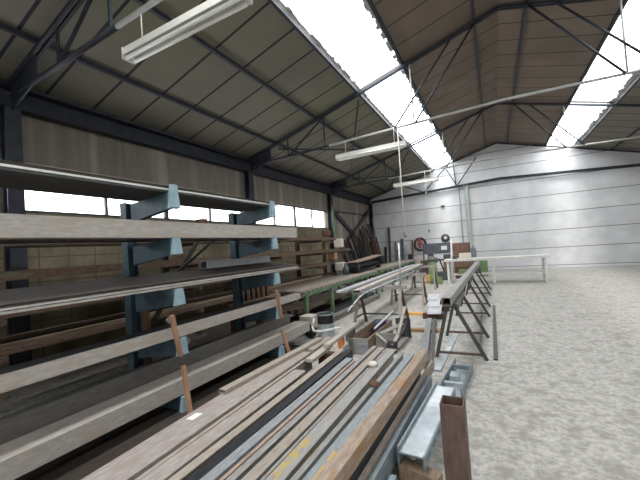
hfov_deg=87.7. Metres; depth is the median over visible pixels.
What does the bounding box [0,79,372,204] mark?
beam
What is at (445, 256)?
machine
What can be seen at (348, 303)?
channel
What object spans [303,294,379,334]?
channel
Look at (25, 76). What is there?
roof truss
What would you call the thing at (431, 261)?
stand
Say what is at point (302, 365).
bar
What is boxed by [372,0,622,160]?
ceiling
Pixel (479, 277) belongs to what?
trestle
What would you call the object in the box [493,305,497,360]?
bar
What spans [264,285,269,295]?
wooden peg
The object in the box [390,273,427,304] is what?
trestle
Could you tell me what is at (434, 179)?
strip light
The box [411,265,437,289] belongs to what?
trestle
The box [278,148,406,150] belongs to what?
brace
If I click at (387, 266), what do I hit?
conveyor
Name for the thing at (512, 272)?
shelf
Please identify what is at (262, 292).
wooden peg
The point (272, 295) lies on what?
timber beam
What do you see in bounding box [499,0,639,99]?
roof truss
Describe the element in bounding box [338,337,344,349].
block
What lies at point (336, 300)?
channel
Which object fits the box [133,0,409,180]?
purlin
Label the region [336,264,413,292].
bar
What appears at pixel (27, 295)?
sheet
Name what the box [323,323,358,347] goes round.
steel offcut
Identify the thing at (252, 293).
wooden peg
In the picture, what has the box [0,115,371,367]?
wall
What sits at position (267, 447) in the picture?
steel beam
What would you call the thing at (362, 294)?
pipe
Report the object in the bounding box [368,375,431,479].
bar
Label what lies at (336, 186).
roof truss
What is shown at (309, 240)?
bar
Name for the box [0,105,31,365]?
steel column
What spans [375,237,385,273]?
bar
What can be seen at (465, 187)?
post
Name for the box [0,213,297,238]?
metal beam
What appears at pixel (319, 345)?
steel offcut
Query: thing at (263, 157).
roof truss
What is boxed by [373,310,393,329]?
rod
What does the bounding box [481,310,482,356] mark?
rod
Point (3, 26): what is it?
purlin
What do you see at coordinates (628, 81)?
skylight
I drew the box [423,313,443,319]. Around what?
wooden block
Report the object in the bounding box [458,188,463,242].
conduit
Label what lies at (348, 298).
channel
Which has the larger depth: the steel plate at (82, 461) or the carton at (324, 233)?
the carton at (324, 233)
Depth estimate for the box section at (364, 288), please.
7.07 m
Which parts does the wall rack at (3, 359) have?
arm, arm, arm, arm, arm, arm, arm, arm, arm, arm, arm, arm, arm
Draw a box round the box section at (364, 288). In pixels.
[352,264,422,293]
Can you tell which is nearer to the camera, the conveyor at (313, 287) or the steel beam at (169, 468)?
the steel beam at (169, 468)
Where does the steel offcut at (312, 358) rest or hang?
on the bar at (302, 365)
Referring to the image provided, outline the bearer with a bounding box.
[318,351,334,363]
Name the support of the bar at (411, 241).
on the floor
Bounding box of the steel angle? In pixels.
[349,372,420,479]
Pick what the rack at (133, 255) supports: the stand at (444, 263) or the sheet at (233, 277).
the sheet at (233, 277)
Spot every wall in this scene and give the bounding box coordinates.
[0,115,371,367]
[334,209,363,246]
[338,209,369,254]
[370,142,639,272]
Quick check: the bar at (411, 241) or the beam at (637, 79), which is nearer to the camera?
the beam at (637, 79)
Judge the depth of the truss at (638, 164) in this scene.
16.58 m
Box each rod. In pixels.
[150,241,199,327]
[262,388,347,476]
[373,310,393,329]
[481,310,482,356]
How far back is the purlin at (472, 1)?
8.50 m
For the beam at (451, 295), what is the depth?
5.44 m
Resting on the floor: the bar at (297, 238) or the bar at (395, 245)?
the bar at (395, 245)
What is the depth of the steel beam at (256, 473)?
2.43 m
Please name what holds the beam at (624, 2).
attached to the ceiling at (414, 26)
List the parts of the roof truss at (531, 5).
tie rod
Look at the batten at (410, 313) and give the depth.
7.38 m
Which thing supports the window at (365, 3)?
attached to the ceiling at (257, 37)
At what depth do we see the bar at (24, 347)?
4.54 m
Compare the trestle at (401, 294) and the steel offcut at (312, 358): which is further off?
the trestle at (401, 294)
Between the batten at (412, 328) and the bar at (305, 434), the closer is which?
the bar at (305, 434)
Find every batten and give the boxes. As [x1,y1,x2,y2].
[408,312,424,315]
[411,327,439,332]
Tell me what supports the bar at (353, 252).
on the floor
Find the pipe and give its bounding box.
[346,270,414,312]
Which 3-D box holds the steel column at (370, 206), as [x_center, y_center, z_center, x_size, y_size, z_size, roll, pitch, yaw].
[3.112,-0.072,19.583,0.170,4.060,0.200,-5,-2,28]
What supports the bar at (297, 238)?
on the wall rack at (3, 359)
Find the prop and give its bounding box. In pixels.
[230,320,234,332]
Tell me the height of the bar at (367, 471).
0.118 m
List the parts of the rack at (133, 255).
arm, arm, arm, arm, arm, steel strip, arm, arm, arm, arm, arm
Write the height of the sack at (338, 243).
0.320 m
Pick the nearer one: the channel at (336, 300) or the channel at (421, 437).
the channel at (421, 437)
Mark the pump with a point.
(345, 268)
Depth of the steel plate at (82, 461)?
3.03 m
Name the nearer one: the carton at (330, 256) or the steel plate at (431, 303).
the steel plate at (431, 303)
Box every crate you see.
[347,254,383,272]
[347,319,392,354]
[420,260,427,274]
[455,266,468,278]
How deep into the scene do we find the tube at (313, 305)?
7.53 m
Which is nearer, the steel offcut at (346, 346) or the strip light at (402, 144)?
the steel offcut at (346, 346)
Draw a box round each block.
[196,219,207,222]
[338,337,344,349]
[398,457,442,479]
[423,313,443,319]
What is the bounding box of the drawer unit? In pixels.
[475,260,488,276]
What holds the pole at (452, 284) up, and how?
on the floor
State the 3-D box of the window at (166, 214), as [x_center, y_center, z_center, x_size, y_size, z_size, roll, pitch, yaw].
[-3.480,-0.831,7.508,0.060,0.790,5.240,-5,-2,28]
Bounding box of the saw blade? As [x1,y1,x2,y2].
[441,234,449,241]
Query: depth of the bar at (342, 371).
2.43 m
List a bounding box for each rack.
[0,240,349,399]
[120,184,290,414]
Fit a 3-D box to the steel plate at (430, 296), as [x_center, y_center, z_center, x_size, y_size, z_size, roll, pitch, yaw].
[2.901,1.456,8.536,0.270,0.024,0.906,-5,-2,21]
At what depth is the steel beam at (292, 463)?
2.42 m
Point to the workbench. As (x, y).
(544, 257)
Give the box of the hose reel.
[414,237,426,250]
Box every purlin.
[0,22,385,191]
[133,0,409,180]
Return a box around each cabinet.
[422,242,453,275]
[452,242,471,272]
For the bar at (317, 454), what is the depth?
2.42 m
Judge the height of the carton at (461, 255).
0.200 m
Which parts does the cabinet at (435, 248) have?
panel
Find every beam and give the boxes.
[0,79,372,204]
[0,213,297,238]
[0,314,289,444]
[0,321,309,479]
[81,351,311,479]
[141,369,305,479]
[168,349,344,479]
[226,346,376,479]
[228,293,280,307]
[241,347,383,479]
[265,348,395,479]
[302,353,414,479]
[315,349,428,479]
[442,261,479,305]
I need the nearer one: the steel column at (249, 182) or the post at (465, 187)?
the steel column at (249, 182)
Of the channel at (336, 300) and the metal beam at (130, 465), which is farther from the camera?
the channel at (336, 300)
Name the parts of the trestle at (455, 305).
leg, leg, leg, leg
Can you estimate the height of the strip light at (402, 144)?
0.501 m
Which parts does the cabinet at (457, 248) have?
door, door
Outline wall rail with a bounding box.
[337,211,369,215]
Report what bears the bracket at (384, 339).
on the floor
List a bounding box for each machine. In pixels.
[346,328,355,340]
[443,254,450,259]
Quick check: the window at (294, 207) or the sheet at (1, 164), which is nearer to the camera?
the sheet at (1, 164)
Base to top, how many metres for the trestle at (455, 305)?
0.750 m
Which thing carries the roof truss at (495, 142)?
on the beam at (36, 104)
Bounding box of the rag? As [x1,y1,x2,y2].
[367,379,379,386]
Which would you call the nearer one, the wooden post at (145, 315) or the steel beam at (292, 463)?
the steel beam at (292, 463)
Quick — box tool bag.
[374,319,385,331]
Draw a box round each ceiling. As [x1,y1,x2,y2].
[0,0,431,197]
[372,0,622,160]
[576,73,639,150]
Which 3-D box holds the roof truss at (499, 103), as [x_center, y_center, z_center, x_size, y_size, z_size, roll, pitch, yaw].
[9.283,-3.924,10.123,6.764,2.316,0.114,-5,-2,28]
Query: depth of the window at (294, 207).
12.38 m
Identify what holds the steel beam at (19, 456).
on the rack at (133, 255)
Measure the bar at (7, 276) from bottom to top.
0.093 m
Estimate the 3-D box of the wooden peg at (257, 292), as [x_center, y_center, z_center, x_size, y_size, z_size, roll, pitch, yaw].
[-1.177,0.986,6.268,0.070,0.218,0.080,-5,-2,28]
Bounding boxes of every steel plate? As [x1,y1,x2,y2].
[0,238,287,243]
[0,298,274,374]
[14,344,330,479]
[427,294,438,299]
[427,299,439,306]
[427,305,441,313]
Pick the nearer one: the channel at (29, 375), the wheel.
the channel at (29, 375)
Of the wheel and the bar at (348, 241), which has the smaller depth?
the wheel
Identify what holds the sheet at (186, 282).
on the sheet at (233, 277)
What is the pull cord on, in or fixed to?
hanging from the roof truss at (263, 157)
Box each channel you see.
[0,238,285,241]
[0,293,299,392]
[200,256,269,268]
[200,357,352,479]
[290,297,351,322]
[290,299,340,320]
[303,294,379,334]
[323,292,374,312]
[397,382,455,471]
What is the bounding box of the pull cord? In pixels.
[397,127,406,236]
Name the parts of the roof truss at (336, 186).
tie rod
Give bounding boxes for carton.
[321,230,330,236]
[327,252,337,260]
[425,275,429,281]
[459,253,471,258]
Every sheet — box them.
[0,159,269,203]
[0,163,277,206]
[0,166,269,211]
[0,262,298,307]
[0,266,297,310]
[0,267,298,314]
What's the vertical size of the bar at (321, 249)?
0.108 m
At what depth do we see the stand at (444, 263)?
15.05 m
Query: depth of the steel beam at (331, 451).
2.39 m
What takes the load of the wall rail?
attached to the steel column at (329, 196)
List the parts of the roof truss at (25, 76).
tie rod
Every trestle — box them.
[353,285,410,328]
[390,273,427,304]
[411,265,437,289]
[435,291,489,360]
[455,275,490,316]
[466,267,491,295]
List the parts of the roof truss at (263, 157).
tie rod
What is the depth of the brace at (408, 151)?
15.18 m
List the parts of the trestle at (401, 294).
leg, leg, leg, leg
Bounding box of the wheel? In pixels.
[305,324,316,337]
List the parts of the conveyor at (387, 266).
rail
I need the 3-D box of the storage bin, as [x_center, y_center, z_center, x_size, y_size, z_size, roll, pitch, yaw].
[5.442,1.351,17.982,0.600,0.800,0.500,-5,-2,28]
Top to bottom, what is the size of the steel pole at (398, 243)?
0.820 m
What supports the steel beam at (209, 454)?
on the bearer
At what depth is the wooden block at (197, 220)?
3.99 m
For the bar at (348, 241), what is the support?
on the floor
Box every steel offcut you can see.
[306,346,331,362]
[308,337,332,353]
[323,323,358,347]
[340,343,348,351]
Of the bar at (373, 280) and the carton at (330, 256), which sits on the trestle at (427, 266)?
the bar at (373, 280)
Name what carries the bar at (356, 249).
on the floor
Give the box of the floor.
[0,265,639,479]
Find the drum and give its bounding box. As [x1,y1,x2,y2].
[311,312,340,338]
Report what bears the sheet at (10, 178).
on the rack at (133, 255)
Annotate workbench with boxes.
[444,254,550,283]
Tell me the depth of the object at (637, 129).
12.75 m
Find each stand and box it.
[427,258,444,283]
[443,261,446,270]
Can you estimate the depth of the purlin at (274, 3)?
6.70 m
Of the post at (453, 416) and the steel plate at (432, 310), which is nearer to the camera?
the post at (453, 416)
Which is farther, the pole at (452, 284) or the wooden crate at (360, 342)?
the pole at (452, 284)
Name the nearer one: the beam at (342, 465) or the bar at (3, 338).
the beam at (342, 465)
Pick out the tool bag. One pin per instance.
(379, 320)
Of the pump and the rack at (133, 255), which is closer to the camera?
the rack at (133, 255)
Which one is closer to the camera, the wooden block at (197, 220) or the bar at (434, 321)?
the wooden block at (197, 220)
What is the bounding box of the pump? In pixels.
[343,263,348,274]
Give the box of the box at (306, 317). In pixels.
[299,314,317,326]
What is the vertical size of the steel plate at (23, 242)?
0.030 m
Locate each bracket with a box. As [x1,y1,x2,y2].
[375,306,411,352]
[438,358,473,396]
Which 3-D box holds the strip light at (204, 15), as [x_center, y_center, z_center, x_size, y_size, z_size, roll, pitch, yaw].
[-1.393,-2.272,3.305,1.694,0.498,0.180,-5,-2,28]
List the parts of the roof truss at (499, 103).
tie rod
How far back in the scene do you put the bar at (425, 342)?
5.51 m
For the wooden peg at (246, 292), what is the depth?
5.98 m
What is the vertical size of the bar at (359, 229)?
2.557 m
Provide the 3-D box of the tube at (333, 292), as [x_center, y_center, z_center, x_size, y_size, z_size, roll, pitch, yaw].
[0.263,1.451,8.729,0.080,0.080,4.900,-5,-2,28]
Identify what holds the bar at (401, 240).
on the floor
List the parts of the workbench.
leg, leg, leg, leg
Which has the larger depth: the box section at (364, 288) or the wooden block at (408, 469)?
the box section at (364, 288)
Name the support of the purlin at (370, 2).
attached to the ceiling at (414, 26)
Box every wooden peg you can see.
[244,289,249,300]
[250,288,254,299]
[255,287,259,297]
[260,286,264,296]
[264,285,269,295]
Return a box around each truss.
[4,0,162,109]
[246,6,506,172]
[329,103,501,194]
[370,142,495,199]
[371,157,639,203]
[496,142,639,152]
[497,102,639,157]
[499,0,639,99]
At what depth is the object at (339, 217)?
16.02 m
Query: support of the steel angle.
on the bearer
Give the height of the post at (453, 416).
0.800 m
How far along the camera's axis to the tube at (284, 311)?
7.11 m
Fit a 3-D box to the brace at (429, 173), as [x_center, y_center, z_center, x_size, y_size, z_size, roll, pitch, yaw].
[3.661,-3.097,16.172,5.865,0.758,0.044,-3,-2,-37]
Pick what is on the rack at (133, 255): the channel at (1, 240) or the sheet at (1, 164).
the channel at (1, 240)
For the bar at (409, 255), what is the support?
on the floor
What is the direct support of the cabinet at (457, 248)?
on the floor
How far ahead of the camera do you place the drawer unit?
14.02 m
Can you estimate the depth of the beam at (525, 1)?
8.64 m
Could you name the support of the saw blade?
attached to the wall at (589, 218)
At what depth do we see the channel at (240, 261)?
4.98 m
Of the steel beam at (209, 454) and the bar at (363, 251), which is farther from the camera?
the bar at (363, 251)
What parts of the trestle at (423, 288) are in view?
leg, leg, leg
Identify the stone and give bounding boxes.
[368,361,376,366]
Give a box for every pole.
[398,243,400,285]
[449,239,453,285]
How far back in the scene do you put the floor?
4.20 m
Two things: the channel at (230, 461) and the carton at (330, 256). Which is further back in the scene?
the carton at (330, 256)
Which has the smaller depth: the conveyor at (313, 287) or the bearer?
the bearer
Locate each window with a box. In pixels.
[26,198,242,222]
[256,203,326,228]
[279,0,452,168]
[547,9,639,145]
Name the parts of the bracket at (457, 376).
rail, cross plate, cross plate, rail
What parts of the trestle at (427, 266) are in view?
leg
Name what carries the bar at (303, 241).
on the wall rack at (3, 359)
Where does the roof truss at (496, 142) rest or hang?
on the beam
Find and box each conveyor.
[270,270,377,314]
[361,259,415,291]
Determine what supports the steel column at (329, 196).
on the floor
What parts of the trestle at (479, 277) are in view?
leg, leg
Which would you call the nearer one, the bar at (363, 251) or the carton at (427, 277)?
the carton at (427, 277)
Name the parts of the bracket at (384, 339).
plate, plate, plate, plate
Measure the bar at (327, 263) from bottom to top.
0.077 m
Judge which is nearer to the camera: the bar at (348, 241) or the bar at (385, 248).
the bar at (348, 241)
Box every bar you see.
[0,240,325,245]
[0,248,349,280]
[0,249,326,272]
[0,262,334,318]
[0,271,334,344]
[0,275,311,340]
[0,275,322,348]
[0,275,331,356]
[0,287,335,393]
[4,241,290,246]
[4,241,302,247]
[14,241,305,247]
[22,237,335,244]
[134,360,305,479]
[219,360,354,479]
[260,348,387,479]
[290,352,403,479]
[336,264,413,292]
[341,264,416,293]
[346,238,353,260]
[352,250,360,280]
[355,246,365,280]
[357,244,365,278]
[357,360,433,479]
[359,229,372,276]
[361,245,370,278]
[366,241,371,260]
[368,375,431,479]
[370,237,379,273]
[373,240,383,274]
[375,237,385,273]
[384,247,386,272]
[387,474,396,479]
[388,228,390,270]
[394,242,396,269]
[400,239,403,267]
[405,246,407,265]
[408,254,411,272]
[411,241,413,263]
[421,318,431,349]
[428,318,435,363]
[434,329,460,371]
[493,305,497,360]
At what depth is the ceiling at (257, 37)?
6.35 m
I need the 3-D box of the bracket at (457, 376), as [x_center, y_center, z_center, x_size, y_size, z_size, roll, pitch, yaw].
[1.573,1.556,3.800,0.233,0.100,0.953,-5,-2,32]
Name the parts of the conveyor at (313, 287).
leg, leg, rail, leg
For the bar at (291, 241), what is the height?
0.073 m
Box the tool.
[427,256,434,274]
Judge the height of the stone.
0.045 m
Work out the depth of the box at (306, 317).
6.33 m
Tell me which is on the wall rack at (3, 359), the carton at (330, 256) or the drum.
the carton at (330, 256)
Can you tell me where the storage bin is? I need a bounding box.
[414,257,426,272]
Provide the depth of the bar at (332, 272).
4.86 m
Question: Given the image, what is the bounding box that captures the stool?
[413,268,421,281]
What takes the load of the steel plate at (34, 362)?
on the rack at (133, 255)
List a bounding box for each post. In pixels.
[141,310,152,364]
[439,395,471,479]
[464,186,471,261]
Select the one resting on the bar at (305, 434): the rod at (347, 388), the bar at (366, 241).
the rod at (347, 388)
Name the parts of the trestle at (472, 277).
leg, leg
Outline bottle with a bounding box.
[471,244,476,264]
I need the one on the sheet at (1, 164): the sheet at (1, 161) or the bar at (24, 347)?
the sheet at (1, 161)
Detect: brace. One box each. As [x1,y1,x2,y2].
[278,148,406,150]
[349,100,358,178]
[351,173,429,179]
[386,151,408,193]
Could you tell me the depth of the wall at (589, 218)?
16.09 m
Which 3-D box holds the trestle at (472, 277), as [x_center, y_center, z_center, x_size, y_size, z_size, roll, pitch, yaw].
[3.408,1.218,7.435,0.672,0.750,1.200,-5,-2,28]
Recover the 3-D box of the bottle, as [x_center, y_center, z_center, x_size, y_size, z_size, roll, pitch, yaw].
[6.941,0.876,14.996,0.230,1.360,0.226,-5,-2,28]
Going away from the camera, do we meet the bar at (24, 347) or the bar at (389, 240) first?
the bar at (24, 347)
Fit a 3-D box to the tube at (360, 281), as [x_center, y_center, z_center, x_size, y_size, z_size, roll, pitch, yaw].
[0.179,1.465,8.999,0.080,0.080,5.700,-5,-2,28]
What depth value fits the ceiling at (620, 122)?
12.06 m
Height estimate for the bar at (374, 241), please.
1.965 m
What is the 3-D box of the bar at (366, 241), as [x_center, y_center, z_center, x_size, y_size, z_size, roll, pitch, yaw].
[2.595,0.970,16.950,0.492,1.921,0.075,-6,-2,42]
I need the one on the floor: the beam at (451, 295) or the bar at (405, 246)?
the bar at (405, 246)
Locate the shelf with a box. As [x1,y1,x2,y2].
[447,271,544,275]
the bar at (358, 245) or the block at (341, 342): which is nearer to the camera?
the block at (341, 342)
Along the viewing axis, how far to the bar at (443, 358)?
4.65 m
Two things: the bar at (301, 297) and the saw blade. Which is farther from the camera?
the saw blade
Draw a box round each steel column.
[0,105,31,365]
[244,171,260,295]
[327,193,335,275]
[369,205,374,254]
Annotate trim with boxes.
[332,206,338,273]
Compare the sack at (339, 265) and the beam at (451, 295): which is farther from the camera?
the sack at (339, 265)
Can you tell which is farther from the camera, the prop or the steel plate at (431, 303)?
the steel plate at (431, 303)
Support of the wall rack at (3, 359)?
on the floor
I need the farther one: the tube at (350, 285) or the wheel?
the tube at (350, 285)
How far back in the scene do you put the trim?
14.64 m
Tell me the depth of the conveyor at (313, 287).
7.88 m
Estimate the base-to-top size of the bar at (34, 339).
0.097 m
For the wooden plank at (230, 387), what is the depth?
3.57 m
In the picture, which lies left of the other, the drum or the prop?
the prop
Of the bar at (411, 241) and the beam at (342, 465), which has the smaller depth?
the beam at (342, 465)
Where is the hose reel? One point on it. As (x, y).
(419, 239)
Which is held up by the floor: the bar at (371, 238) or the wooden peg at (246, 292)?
the bar at (371, 238)
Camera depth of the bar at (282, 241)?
4.68 m
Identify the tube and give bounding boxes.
[282,281,362,307]
[282,285,350,308]
[282,292,335,310]
[282,293,336,313]
[288,293,339,314]
[295,292,350,313]
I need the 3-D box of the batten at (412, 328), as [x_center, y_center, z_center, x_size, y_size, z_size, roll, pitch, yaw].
[1.875,1.625,6.005,0.520,0.050,0.120,-5,-2,28]
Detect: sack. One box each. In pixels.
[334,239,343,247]
[335,262,345,270]
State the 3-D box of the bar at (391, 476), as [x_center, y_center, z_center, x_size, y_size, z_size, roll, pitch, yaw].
[0.195,1.579,1.641,0.045,0.120,1.170,-5,-2,29]
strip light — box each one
[121,0,252,64]
[335,128,406,160]
[393,173,438,187]

